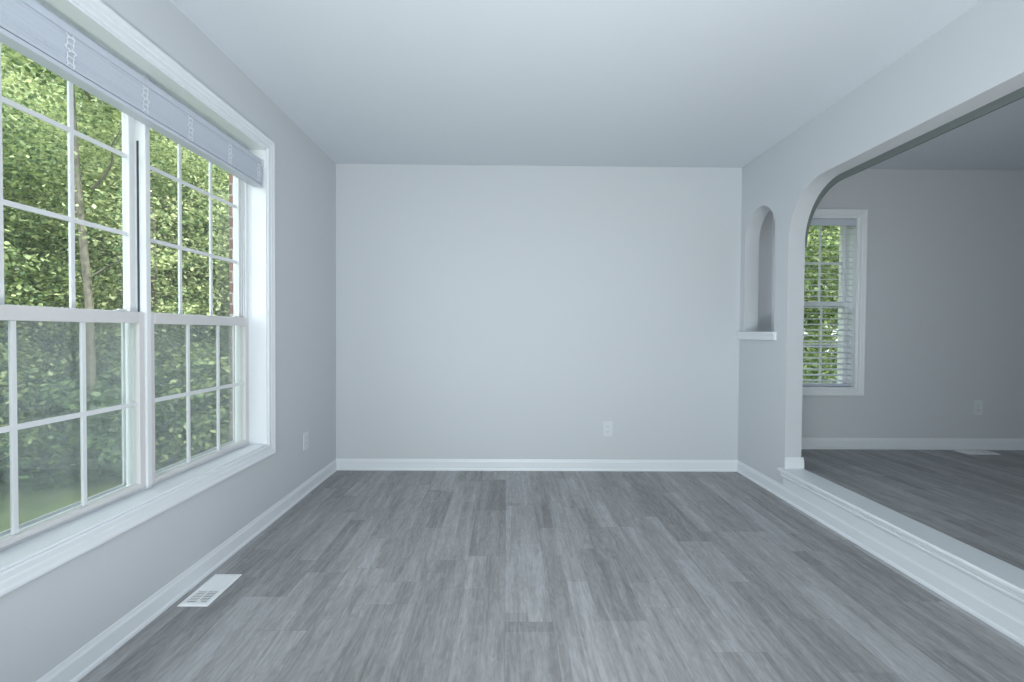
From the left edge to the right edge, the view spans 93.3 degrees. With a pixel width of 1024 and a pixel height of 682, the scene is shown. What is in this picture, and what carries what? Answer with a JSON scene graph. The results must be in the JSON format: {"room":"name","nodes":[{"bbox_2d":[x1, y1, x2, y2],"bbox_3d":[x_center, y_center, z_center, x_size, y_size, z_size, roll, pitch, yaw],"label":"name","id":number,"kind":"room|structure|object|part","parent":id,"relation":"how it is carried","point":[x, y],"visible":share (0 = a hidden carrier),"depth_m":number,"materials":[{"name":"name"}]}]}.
{"room":"empty living room","nodes":[
{"label":"empty living room","id":0,"kind":"room"},
{"bbox_2d":[0,0,335,681],"bbox_3d":[-1.429,-0.123,0.582,0.170,2.396,6.400,0,1,-1],"label":"wall","id":1,"kind":"structure","parent":0,"point":[45,620],"depth_m":2.37,"materials":[{"name":"grey paint"}]},
{"bbox_2d":[0,0,275,596],"bbox_3d":[-1.432,-0.225,1.902,0.191,1.767,1.696,0,1,-1],"label":"window","id":2,"kind":"structure","parent":1,"relation":"in","point":[29,550],"depth_m":1.89,"materials":[{"name":"white paint"}]},
{"bbox_3d":[-1.514,0.236,1.528,0.008,0.683,0.732,0,1,-1],"label":"screen frame","id":3,"kind":"part","parent":2,"relation":"part of","materials":[{"name":"white plastic"}]},
{"bbox_3d":[-1.487,-0.546,1.514,0.028,0.962,0.756,0,1,-1],"label":"sash","id":4,"kind":"part","parent":2,"relation":"part of","materials":[{"name":"white plastic"}]},
{"bbox_3d":[-1.459,0.240,1.529,0.030,0.692,0.756,0,1,-1],"label":"sash","id":5,"kind":"part","parent":2,"relation":"part of","materials":[{"name":"white plastic"}]},
{"bbox_2d":[0,0,263,186],"bbox_3d":[-1.383,-0.908,1.889,0.059,0.155,1.558,0,1,-1],"label":"window blind","id":6,"kind":"object","parent":2,"relation":"attached to","point":[27,27],"visible":1,"depth_m":1.65,"materials":[{"name":"grey plastic"}]},
{"bbox_3d":[-1.353,-0.890,1.481,0.007,0.101,0.038,0,1,-1],"label":"ladder cord","id":7,"kind":"part","parent":6,"relation":"part of","materials":[{"name":"white fabric"}]},
{"bbox_3d":[-1.356,-0.895,1.789,0.007,0.101,0.038,0,1,-1],"label":"ladder cord","id":8,"kind":"part","parent":6,"relation":"part of","materials":[{"name":"white fabric"}]},
{"bbox_3d":[-1.359,-0.900,2.043,0.007,0.101,0.038,0,1,-1],"label":"ladder cord","id":9,"kind":"part","parent":6,"relation":"part of","materials":[{"name":"white fabric"}]},
{"bbox_3d":[-1.362,-0.906,2.335,0.007,0.101,0.038,0,1,-1],"label":"ladder cord","id":10,"kind":"part","parent":6,"relation":"part of","materials":[{"name":"white fabric"}]},
{"bbox_3d":[-1.523,0.222,2.300,0.008,0.683,0.712,0,1,-1],"label":"screen frame","id":11,"kind":"part","parent":2,"relation":"part of","materials":[{"name":"white plastic"}]},
{"bbox_3d":[-1.496,-0.560,2.286,0.028,0.962,0.736,0,1,-1],"label":"sash","id":12,"kind":"part","parent":2,"relation":"part of","materials":[{"name":"white plastic"}]},
{"bbox_3d":[-1.468,0.226,2.301,0.030,0.692,0.736,0,1,-1],"label":"sash","id":13,"kind":"part","parent":2,"relation":"part of","materials":[{"name":"white plastic"}]},
{"bbox_2d":[35,459,336,681],"bbox_3d":[-1.344,1.030,0.605,0.014,0.090,6.400,0,1,-1],"label":"baseboard","id":14,"kind":"structure","parent":1,"relation":"attached to","point":[88,657],"depth_m":1.89,"materials":[{"name":"white paint"}]},
{"bbox_2d":[303,431,308,449],"bbox_3d":[-1.373,0.664,3.223,0.009,0.118,0.074,0,1,-1],"label":"wall outlet","id":15,"kind":"object","parent":1,"relation":"attached to","point":[305,434],"visible":1,"depth_m":3.21,"materials":[{"name":"white plastic"}]},
{"bbox_2d":[229,173,232,440],"bbox_3d":[-1.757,0.524,3.832,0.407,4.176,0.960,0,1,-1],"label":"brick wall","id":16,"kind":"structure","parent":0,"point":[230,175],"depth_m":3.33,"materials":[{"name":"grey brick"}]},
{"bbox_2d":[78,470,1023,681],"bbox_3d":[0.192,1.185,0.624,3.429,0.200,6.840,0,1,-1],"label":"floor","id":17,"kind":"structure","parent":0,"point":[372,575],"depth_m":1.99,"materials":[{"name":"grey wood"}]},
{"bbox_2d":[177,574,241,606],"bbox_3d":[-1.268,1.045,2.038,0.120,0.008,0.252,0,1,-1],"label":"floor vent","id":18,"kind":"object","parent":17,"relation":"in","point":[216,585],"visible":1,"depth_m":2.02,"materials":[{"name":"white metal"}]},
{"bbox_3d":[-1.267,1.050,1.979,0.084,0.001,0.098,0,1,-1],"label":"damper plate","id":19,"kind":"part","parent":18,"relation":"part of","materials":[{"name":"grey metal"}]},
{"bbox_2d":[185,575,234,602],"bbox_3d":[-1.268,1.046,2.038,0.084,0.004,0.216,0,1,-1],"label":"grille","id":20,"kind":"object","parent":18,"relation":"attached to","point":[216,585],"depth_m":2.03,"materials":[{"name":"white metal"}]},
{"bbox_2d":[170,0,1023,170],"bbox_3d":[2.148,-1.389,0.597,7.308,0.180,6.840,0,1,-1],"label":"ceiling","id":21,"kind":"structure","parent":0,"point":[612,83],"depth_m":2.42,"materials":[{"name":"white paint"}]},
{"bbox_2d":[336,164,1023,459],"bbox_3d":[2.103,-0.063,3.933,7.308,2.596,0.220,0,1,-1],"label":"wall","id":22,"kind":"structure","parent":0,"point":[483,311],"depth_m":3.81,"materials":[{"name":"grey paint"}]},
{"bbox_2d":[336,459,736,471],"bbox_3d":[0.204,0.980,3.814,3.179,0.090,0.014,0,1,-1],"label":"baseboard","id":23,"kind":"structure","parent":22,"relation":"attached to","point":[342,464],"depth_m":3.81,"materials":[{"name":"white paint"}]},
{"bbox_2d":[603,421,611,435],"bbox_3d":[0.757,0.695,3.818,0.074,0.118,0.009,0,1,-1],"label":"wall outlet","id":24,"kind":"object","parent":22,"relation":"attached to","point":[607,425],"visible":1,"depth_m":3.81,"materials":[{"name":"white plastic"}]},
{"bbox_2d":[771,208,867,395],"bbox_3d":[2.422,-0.305,3.911,0.743,1.476,0.221,0,1,-1],"label":"window","id":25,"kind":"structure","parent":22,"relation":"in","point":[858,242],"depth_m":3.83,"materials":[{"name":"white paint"}]},
{"bbox_3d":[2.424,-0.627,3.944,0.594,0.692,0.027,0,1,-1],"label":"sash","id":26,"kind":"part","parent":25,"relation":"part of","materials":[{"name":"white plastic"}]},
{"bbox_3d":[2.420,0.025,3.926,0.594,0.679,0.027,0,1,-1],"label":"sash","id":27,"kind":"part","parent":25,"relation":"part of","materials":[{"name":"white plastic"}]},
{"bbox_2d":[803,219,855,385],"bbox_3d":[2.423,-0.303,3.854,0.592,1.328,0.072,0,1,-1],"label":"window blind","id":28,"kind":"object","parent":25,"relation":"attached to","point":[814,222],"visible":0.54,"depth_m":3.85,"materials":[{"name":"grey plastic"}]},
{"bbox_3d":[2.419,0.351,3.876,0.586,0.018,0.048,0,1,-1],"label":"rail","id":29,"kind":"part","parent":28,"relation":"part of","materials":[{"name":"grey plastic"}]},
{"bbox_3d":[2.634,-0.294,3.866,0.002,1.273,0.054,0,1,-1],"label":"ladder cord","id":30,"kind":"part","parent":28,"relation":"part of","materials":[{"name":"white fabric"}]},
{"bbox_3d":[2.687,-0.442,3.824,0.009,0.935,0.009,0,1,-23],"label":"pull cord","id":31,"kind":"part","parent":28,"relation":"part of","materials":[{"name":"white fabric"}]},
{"bbox_3d":[2.422,-0.306,3.961,0.622,1.355,0.120,0,1,-1],"label":"frame","id":32,"kind":"part","parent":25,"relation":"part of","materials":[{"name":"white plastic"}]},
{"bbox_2d":[801,438,1023,449],"bbox_3d":[3.779,0.823,3.850,3.749,0.090,0.014,0,1,-1],"label":"baseboard","id":33,"kind":"structure","parent":22,"relation":"attached to","point":[807,443],"depth_m":3.84,"materials":[{"name":"white paint"}]},
{"bbox_2d":[973,400,982,414],"bbox_3d":[3.712,0.531,3.846,0.074,0.118,0.009,0,1,-1],"label":"wall outlet","id":34,"kind":"object","parent":22,"relation":"attached to","point":[977,404],"visible":1,"depth_m":3.84,"materials":[{"name":"white plastic"}]},
{"bbox_2d":[738,0,1023,484],"bbox_3d":[1.890,-0.102,0.619,0.110,2.396,6.400,0,1,-1],"label":"wall","id":35,"kind":"structure","parent":0,"point":[975,60],"depth_m":2.94,"materials":[{"name":"grey paint"}]},
{"bbox_2d":[737,332,776,339],"bbox_3d":[1.857,-0.038,3.556,0.158,0.058,0.526,0,1,-1],"label":"trim","id":36,"kind":"structure","parent":35,"relation":"attached to","point":[741,335],"depth_m":3.50,"materials":[{"name":"white paint"}]},
{"bbox_2d":[784,457,803,468],"bbox_3d":[1.859,0.812,3.499,0.126,0.100,0.642,0,1,-1],"label":"trim","id":37,"kind":"structure","parent":35,"relation":"attached to","point":[789,462],"depth_m":3.18,"materials":[{"name":"white paint"}]},
{"bbox_2d":[737,460,1023,645],"bbox_3d":[1.820,1.050,0.639,0.014,0.090,6.400,0,1,-1],"label":"baseboard","id":38,"kind":"structure","parent":35,"relation":"attached to","point":[1002,620],"depth_m":2.21,"materials":[{"name":"white paint"}]},
{"bbox_2d":[777,467,1023,595],"bbox_3d":[1.861,0.886,1.226,0.155,0.020,3.978,0,1,-1],"label":"trim","id":39,"kind":"structure","parent":35,"relation":"attached to","point":[1006,574],"depth_m":2.15,"materials":[{"name":"white paint"}]},
{"bbox_2d":[780,472,1023,619],"bbox_3d":[1.808,0.946,1.218,0.029,0.100,3.960,0,1,-1],"label":"trim","id":40,"kind":"structure","parent":35,"relation":"attached to","point":[1008,599],"depth_m":2.12,"materials":[{"name":"white paint"}]},
{"bbox_2d":[805,87,1023,247],"bbox_3d":[1.949,-0.765,1.185,0.012,0.380,3.956,0,1,-1],"label":"trim","id":41,"kind":"structure","parent":35,"relation":"attached to","point":[1018,94],"depth_m":2.27,"materials":[{"name":"grey paint"}]},
{"bbox_2d":[801,449,1023,569],"bbox_3d":[3.862,1.118,0.663,3.849,0.380,6.840,0,1,-1],"label":"floor","id":42,"kind":"structure","parent":0,"point":[977,501],"depth_m":2.90,"materials":[{"name":"grey wood"}]},
{"bbox_2d":[954,450,1000,454],"bbox_3d":[3.619,0.864,3.756,0.252,0.008,0.120,0,1,-1],"label":"floor vent","id":43,"kind":"object","parent":42,"relation":"in","point":[969,452],"visible":1,"depth_m":3.75,"materials":[{"name":"white metal"}]},
{"bbox_2d":[963,451,991,452],"bbox_3d":[3.619,0.865,3.756,0.216,0.004,0.084,0,1,-1],"label":"grille","id":44,"kind":"object","parent":43,"relation":"attached to","point":[963,451],"depth_m":3.75,"materials":[{"name":"white metal"}]},
{"label":"outside","id":45,"kind":"structure","parent":0,"visible":0},
{"bbox_2d":[0,362,836,531],"bbox_3d":[-5.204,2.035,17.486,70.000,0.200,65.000,0,1,-1],"label":"lawn","id":46,"kind":"structure","parent":45,"point":[33,504],"depth_m":6.90,"materials":[{"name":"green plant"}]},
{"bbox_2d":[3,120,49,347],"bbox_3d":[-11.938,-1.780,8.125,6.498,8.662,6.393,-1,1,-42],"label":"leafy tree","id":47,"kind":"object","parent":46,"relation":"on","point":[3,120],"visible":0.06,"depth_m":9.32,"materials":[{"name":"green plant"}]},
{"bbox_2d":[0,320,72,403],"bbox_3d":[-11.282,0.738,9.076,6.276,4.034,5.081,1,1,11],"label":"leafy shrub","id":48,"kind":"object","parent":46,"relation":"on","point":[2,326],"visible":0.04,"depth_m":9.26,"materials":[{"name":"green plant"}]},
{"bbox_2d":[2,57,80,300],"bbox_3d":[-17.932,-4.048,14.498,10.214,13.269,10.597,1,1,42],"label":"leafy tree","id":49,"kind":"object","parent":46,"relation":"on","point":[3,57],"visible":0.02,"depth_m":14.99,"materials":[{"name":"green plant"}]},
{"bbox_2d":[1,53,91,320],"bbox_3d":[-14.053,-2.898,10.970,8.095,10.968,8.228,0,1,-11],"label":"leafy tree","id":50,"kind":"object","parent":46,"relation":"on","point":[9,83],"visible":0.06,"depth_m":11.66,"materials":[{"name":"green plant"}]},
{"bbox_2d":[0,335,115,488],"bbox_3d":[-8.476,1.154,6.956,4.687,3.013,3.794,-1,1,-40],"label":"leafy shrub","id":51,"kind":"object","parent":46,"relation":"on","point":[4,392],"visible":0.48,"depth_m":7.30,"materials":[{"name":"green plant"}]},
{"bbox_2d":[0,64,122,411],"bbox_3d":[-9.118,-1.200,6.776,6.162,7.453,6.413,1,1,33],"label":"leafy tree","id":52,"kind":"object","parent":46,"relation":"on","point":[8,161],"visible":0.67,"depth_m":7.60,"materials":[{"name":"green plant"}]},
{"bbox_2d":[16,71,114,339],"bbox_3d":[-19.659,-5.034,19.285,12.146,15.208,11.706,1,2,45],"label":"leafy tree","id":53,"kind":"object","parent":46,"relation":"on","point":[43,71],"visible":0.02,"depth_m":18.79,"materials":[{"name":"green plant"}]},
{"bbox_2d":[1,43,168,480],"bbox_3d":[-6.685,-2.479,7.546,6.084,10.178,5.575,1,1,43],"label":"slim tree","id":54,"kind":"object","parent":46,"relation":"on","point":[18,59],"visible":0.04,"depth_m":7.39,"materials":[{"name":"green plant"}]},
{"bbox_3d":[-6.499,-5.400,7.507,5.972,4.334,5.835,0,1,-31],"label":"crown","id":55,"kind":"part","parent":54,"relation":"part of","materials":[{"name":"green plant"}]},
{"bbox_2d":[0,321,183,448],"bbox_3d":[-9.708,0.965,10.457,5.931,3.582,5.913,1,1,42],"label":"leafy shrub","id":56,"kind":"object","parent":46,"relation":"on","point":[53,351],"visible":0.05,"depth_m":9.41,"materials":[{"name":"green plant"}]},
{"bbox_2d":[1,54,218,303],"bbox_3d":[-13.867,-4.179,17.413,11.128,13.460,11.582,1,1,31],"label":"leafy tree","id":57,"kind":"object","parent":46,"relation":"on","point":[61,89],"visible":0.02,"depth_m":14.64,"materials":[{"name":"green plant"}]},
{"bbox_2d":[0,53,228,421],"bbox_3d":[-9.626,-1.887,10.865,6.774,8.800,7.028,1,1,11],"label":"leafy tree","id":58,"kind":"object","parent":46,"relation":"on","point":[40,99],"visible":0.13,"depth_m":10.03,"materials":[{"name":"green plant"}]},
{"bbox_2d":[0,97,229,441],"bbox_3d":[-6.580,-1.095,9.397,5.301,7.182,5.388,1,1,19],"label":"leafy tree","id":59,"kind":"object","parent":46,"relation":"on","point":[191,303],"visible":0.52,"depth_m":8.48,"materials":[{"name":"green plant"}]},
{"bbox_2d":[0,341,229,496],"bbox_3d":[-7.233,1.311,8.221,4.473,2.701,4.459,0,1,-18],"label":"leafy shrub","id":60,"kind":"object","parent":46,"relation":"on","point":[110,448],"visible":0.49,"depth_m":7.38,"materials":[{"name":"green plant"}]},
{"bbox_3d":[-7.147,1.615,8.210,1.565,2.095,1.272,0,1,-10],"label":"stem","id":61,"kind":"part","parent":60,"relation":"part of","materials":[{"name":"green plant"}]},
{"bbox_2d":[3,97,228,341],"bbox_3d":[-10.680,-2.628,14.569,8.193,10.258,7.896,0,1,-15],"label":"leafy tree","id":62,"kind":"object","parent":46,"relation":"on","point":[90,251],"visible":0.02,"depth_m":12.74,"materials":[{"name":"green plant"}]},
{"bbox_2d":[29,296,228,424],"bbox_3d":[-8.352,0.663,11.950,5.224,4.148,6.453,1,1,17],"label":"leafy shrub","id":63,"kind":"object","parent":46,"relation":"on","point":[59,325],"visible":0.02,"depth_m":10.40,"materials":[{"name":"green plant"}]},
{"bbox_2d":[99,325,229,466],"bbox_3d":[-5.596,1.088,9.313,4.866,3.128,3.939,1,1,34],"label":"leafy shrub","id":64,"kind":"object","parent":46,"relation":"on","point":[209,442],"visible":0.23,"depth_m":8.26,"materials":[{"name":"green plant"}]},
{"bbox_2d":[120,150,229,336],"bbox_3d":[-5.796,-2.049,13.080,7.520,9.095,7.826,1,1,29],"label":"leafy tree","id":65,"kind":"object","parent":46,"relation":"on","point":[213,167],"visible":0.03,"depth_m":11.06,"materials":[{"name":"green plant"}]},
{"bbox_2d":[162,301,229,422],"bbox_3d":[-6.263,0.863,12.090,6.390,3.871,6.410,0,1,-1],"label":"leafy shrub","id":66,"kind":"object","parent":46,"relation":"on","point":[169,329],"visible":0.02,"depth_m":10.65,"materials":[{"name":"green plant"}]},
{"bbox_2d":[185,204,229,360],"bbox_3d":[-3.743,-1.226,10.920,5.936,7.433,5.721,0,1,-20],"label":"leafy tree","id":67,"kind":"object","parent":46,"relation":"on","point":[221,204],"visible":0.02,"depth_m":9.38,"materials":[{"name":"green plant"}]},
{"bbox_2d":[201,363,229,437],"bbox_3d":[-4.490,1.308,10.290,4.386,2.649,4.373,-1,1,-40],"label":"leafy shrub","id":68,"kind":"object","parent":46,"relation":"on","point":[223,403],"visible":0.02,"depth_m":9.04,"materials":[{"name":"green plant"}]},
{"bbox_2d":[803,226,837,382],"bbox_3d":[9.207,-2.552,14.284,8.914,10.359,8.565,0,1,-8],"label":"leafy tree","id":69,"kind":"object","parent":46,"relation":"on","point":[835,226],"visible":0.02,"depth_m":13.82,"materials":[{"name":"green plant"}]},
{"bbox_2d":[803,226,839,382],"bbox_3d":[5.602,-0.984,7.934,5.716,7.157,5.509,0,1,-8],"label":"leafy tree","id":70,"kind":"object","parent":46,"relation":"on","point":[814,285],"visible":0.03,"depth_m":7.12,"materials":[{"name":"green plant"}]},
{"bbox_2d":[803,226,839,382],"bbox_3d":[4.770,-1.026,9.202,5.314,7.200,5.401,1,1,15],"label":"leafy tree","id":71,"kind":"object","parent":46,"relation":"on","point":[834,258],"visible":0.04,"depth_m":7.70,"materials":[{"name":"green plant"}]},
{"bbox_2d":[810,226,835,333],"bbox_3d":[7.669,-1.386,7.510,5.978,8.100,6.076,0,1,-29],"label":"leafy tree","id":72,"kind":"object","parent":46,"relation":"on","point":[811,226],"visible":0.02,"depth_m":8.56,"materials":[{"name":"green plant"}]}
]}

